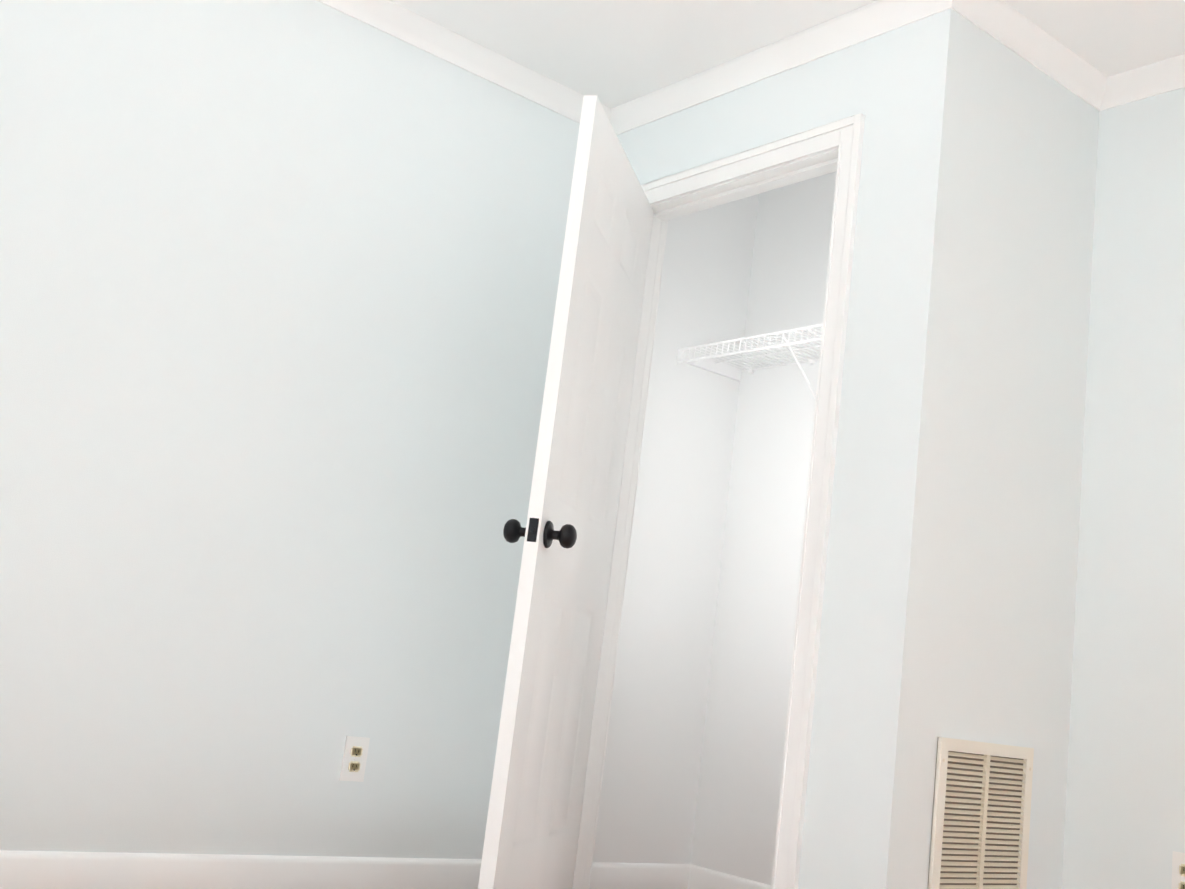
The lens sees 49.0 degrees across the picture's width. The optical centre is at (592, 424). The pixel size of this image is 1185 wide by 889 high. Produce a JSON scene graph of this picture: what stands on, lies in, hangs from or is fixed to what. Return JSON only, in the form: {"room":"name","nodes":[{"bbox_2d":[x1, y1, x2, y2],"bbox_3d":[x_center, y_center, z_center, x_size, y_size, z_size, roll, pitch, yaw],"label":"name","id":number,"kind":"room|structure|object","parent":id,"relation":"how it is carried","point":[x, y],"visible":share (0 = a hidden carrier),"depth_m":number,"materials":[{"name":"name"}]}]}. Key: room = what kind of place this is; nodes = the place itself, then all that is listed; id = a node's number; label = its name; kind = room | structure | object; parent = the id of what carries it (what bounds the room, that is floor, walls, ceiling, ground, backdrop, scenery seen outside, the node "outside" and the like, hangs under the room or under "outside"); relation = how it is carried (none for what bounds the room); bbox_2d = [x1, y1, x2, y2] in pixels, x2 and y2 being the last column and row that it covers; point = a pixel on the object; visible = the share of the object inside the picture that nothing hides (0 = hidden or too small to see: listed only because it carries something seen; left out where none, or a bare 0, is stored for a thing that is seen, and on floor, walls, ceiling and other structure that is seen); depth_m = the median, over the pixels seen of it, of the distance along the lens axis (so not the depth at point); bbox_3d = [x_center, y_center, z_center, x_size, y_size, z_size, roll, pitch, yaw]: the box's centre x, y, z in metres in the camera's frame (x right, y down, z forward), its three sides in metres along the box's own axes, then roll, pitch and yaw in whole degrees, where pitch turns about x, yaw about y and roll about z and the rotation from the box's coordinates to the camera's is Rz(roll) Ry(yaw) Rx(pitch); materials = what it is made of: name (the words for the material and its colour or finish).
{"room":"empty bedroom","nodes":[
{"label":"empty bedroom","id":0,"kind":"room"},
{"bbox_2d":[0,0,579,858],"bbox_3d":[-0.964,-0.065,3.364,3.842,2.410,0.120,16,-14,-37],"label":"wall","id":1,"kind":"structure","parent":0,"point":[278,286],"depth_m":3.36,"materials":[{"name":"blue paint"}]},
{"bbox_2d":[0,850,481,888],"bbox_3d":[-1.362,0.976,2.846,2.999,0.083,0.013,16,-14,-37],"label":"baseboard","id":2,"kind":"structure","parent":1,"relation":"attached to","point":[58,870],"depth_m":3.20,"materials":[{"name":"white wood"}]},
{"bbox_2d":[339,736,369,781],"bbox_3d":[-0.632,0.891,3.460,0.070,0.115,0.008,16,-14,-37],"label":"electrical outlet","id":3,"kind":"object","parent":1,"relation":"attached to","point":[354,760],"visible":1,"depth_m":3.46,"materials":[{"name":"white plastic"}]},
{"bbox_2d":[317,0,608,122],"bbox_3d":[-1.056,-1.291,3.302,2.969,0.072,0.045,16,-14,-37],"label":"crown molding","id":4,"kind":"structure","parent":1,"relation":"attached to","point":[397,21],"depth_m":3.84,"materials":[{"name":"white wood"}]},
{"bbox_2d":[389,0,1184,108],"bbox_3d":[1.403,-1.346,1.845,5.286,0.060,5.656,16,-14,-37],"label":"ceiling","id":5,"kind":"structure","parent":0,"point":[611,54],"depth_m":3.62,"materials":[{"name":"white paint"}]},
{"bbox_2d":[617,8,1098,888],"bbox_3d":[0.601,0.199,3.703,0.698,2.410,1.305,16,-14,-37],"label":"wall","id":6,"kind":"structure","parent":0,"point":[949,600],"depth_m":3.18,"materials":[{"name":"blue paint"}]},
{"bbox_2d":[478,95,653,888],"bbox_3d":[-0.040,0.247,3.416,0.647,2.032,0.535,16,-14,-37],"label":"closet door","id":7,"kind":"structure","parent":6,"relation":"in","point":[538,782],"depth_m":3.30,"materials":[{"name":"white wood"}]},
{"bbox_2d":[573,148,837,888],"bbox_3d":[0.316,0.305,3.530,0.102,2.066,0.820,16,-14,-37],"label":"door frame","id":8,"kind":"structure","parent":6,"relation":"attached to","point":[788,173],"depth_m":3.79,"materials":[{"name":"white wood"}]},
{"bbox_2d":[593,172,835,885],"bbox_3d":[0.607,0.214,3.771,0.598,2.410,1.205,16,-14,-37],"label":"closet","id":9,"kind":"object","parent":6,"relation":"in","point":[692,771],"visible":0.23,"depth_m":4.25,"materials":[{"name":"white paint"}]},
{"bbox_2d":[590,862,687,888],"bbox_3d":[0.073,1.387,3.990,0.561,0.083,0.013,16,-14,-37],"label":"baseboard","id":10,"kind":"structure","parent":9,"relation":"attached to","point":[604,875],"depth_m":4.04,"materials":[{"name":"white wood"}]},
{"bbox_2d":[688,864,770,888],"bbox_3d":[0.688,1.410,3.719,0.013,0.083,1.205,16,-14,-37],"label":"baseboard","id":11,"kind":"structure","parent":9,"relation":"attached to","point":[699,877],"depth_m":4.08,"materials":[{"name":"white wood"}]},
{"bbox_2d":[677,323,822,400],"bbox_3d":[0.762,-0.120,3.931,0.313,0.310,1.207,16,-14,-37],"label":"wire shelf","id":12,"kind":"object","parent":9,"relation":"attached to","point":[699,360],"visible":0.4,"depth_m":4.23,"materials":[{"name":"white metal"}]},
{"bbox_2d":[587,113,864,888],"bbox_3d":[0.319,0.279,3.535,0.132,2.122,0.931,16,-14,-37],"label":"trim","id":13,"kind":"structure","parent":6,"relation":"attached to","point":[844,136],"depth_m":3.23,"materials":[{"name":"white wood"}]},
{"bbox_2d":[609,0,976,134],"bbox_3d":[0.491,-1.023,3.668,0.045,0.072,1.294,16,-14,-37],"label":"crown molding","id":14,"kind":"structure","parent":6,"relation":"attached to","point":[879,17],"depth_m":3.62,"materials":[{"name":"white wood"}]},
{"bbox_2d":[927,737,1033,888],"bbox_3d":[0.905,0.969,3.020,0.375,0.449,0.013,16,-14,-37],"label":"air vent","id":15,"kind":"object","parent":6,"relation":"in","point":[980,825],"visible":1,"depth_m":3.02,"materials":[{"name":"beige metal"}]},
{"bbox_2d":[963,0,1108,108],"bbox_3d":[1.146,-0.997,3.393,0.630,0.072,0.045,16,-14,-37],"label":"crown molding","id":16,"kind":"structure","parent":6,"relation":"attached to","point":[1015,31],"depth_m":3.42,"materials":[{"name":"white wood"}]},
{"bbox_2d":[1062,87,1184,888],"bbox_3d":[2.254,0.127,2.323,0.115,2.410,5.536,16,-14,-37],"label":"wall","id":17,"kind":"structure","parent":0,"point":[1125,813],"depth_m":3.30,"materials":[{"name":"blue paint"}]},
{"bbox_2d":[1097,54,1184,110],"bbox_3d":[2.066,-0.996,2.830,0.045,0.072,2.081,16,-14,-37],"label":"crown molding","id":18,"kind":"structure","parent":17,"relation":"attached to","point":[1167,75],"depth_m":3.51,"materials":[{"name":"white wood"}]},
{"bbox_2d":[1171,851,1184,888],"bbox_3d":[1.371,1.050,2.997,0.008,0.115,0.070,16,-14,-37],"label":"electrical outlet","id":19,"kind":"object","parent":17,"relation":"attached to","point":[1178,870],"visible":1,"depth_m":3.02,"materials":[{"name":"white plastic"}]}
]}

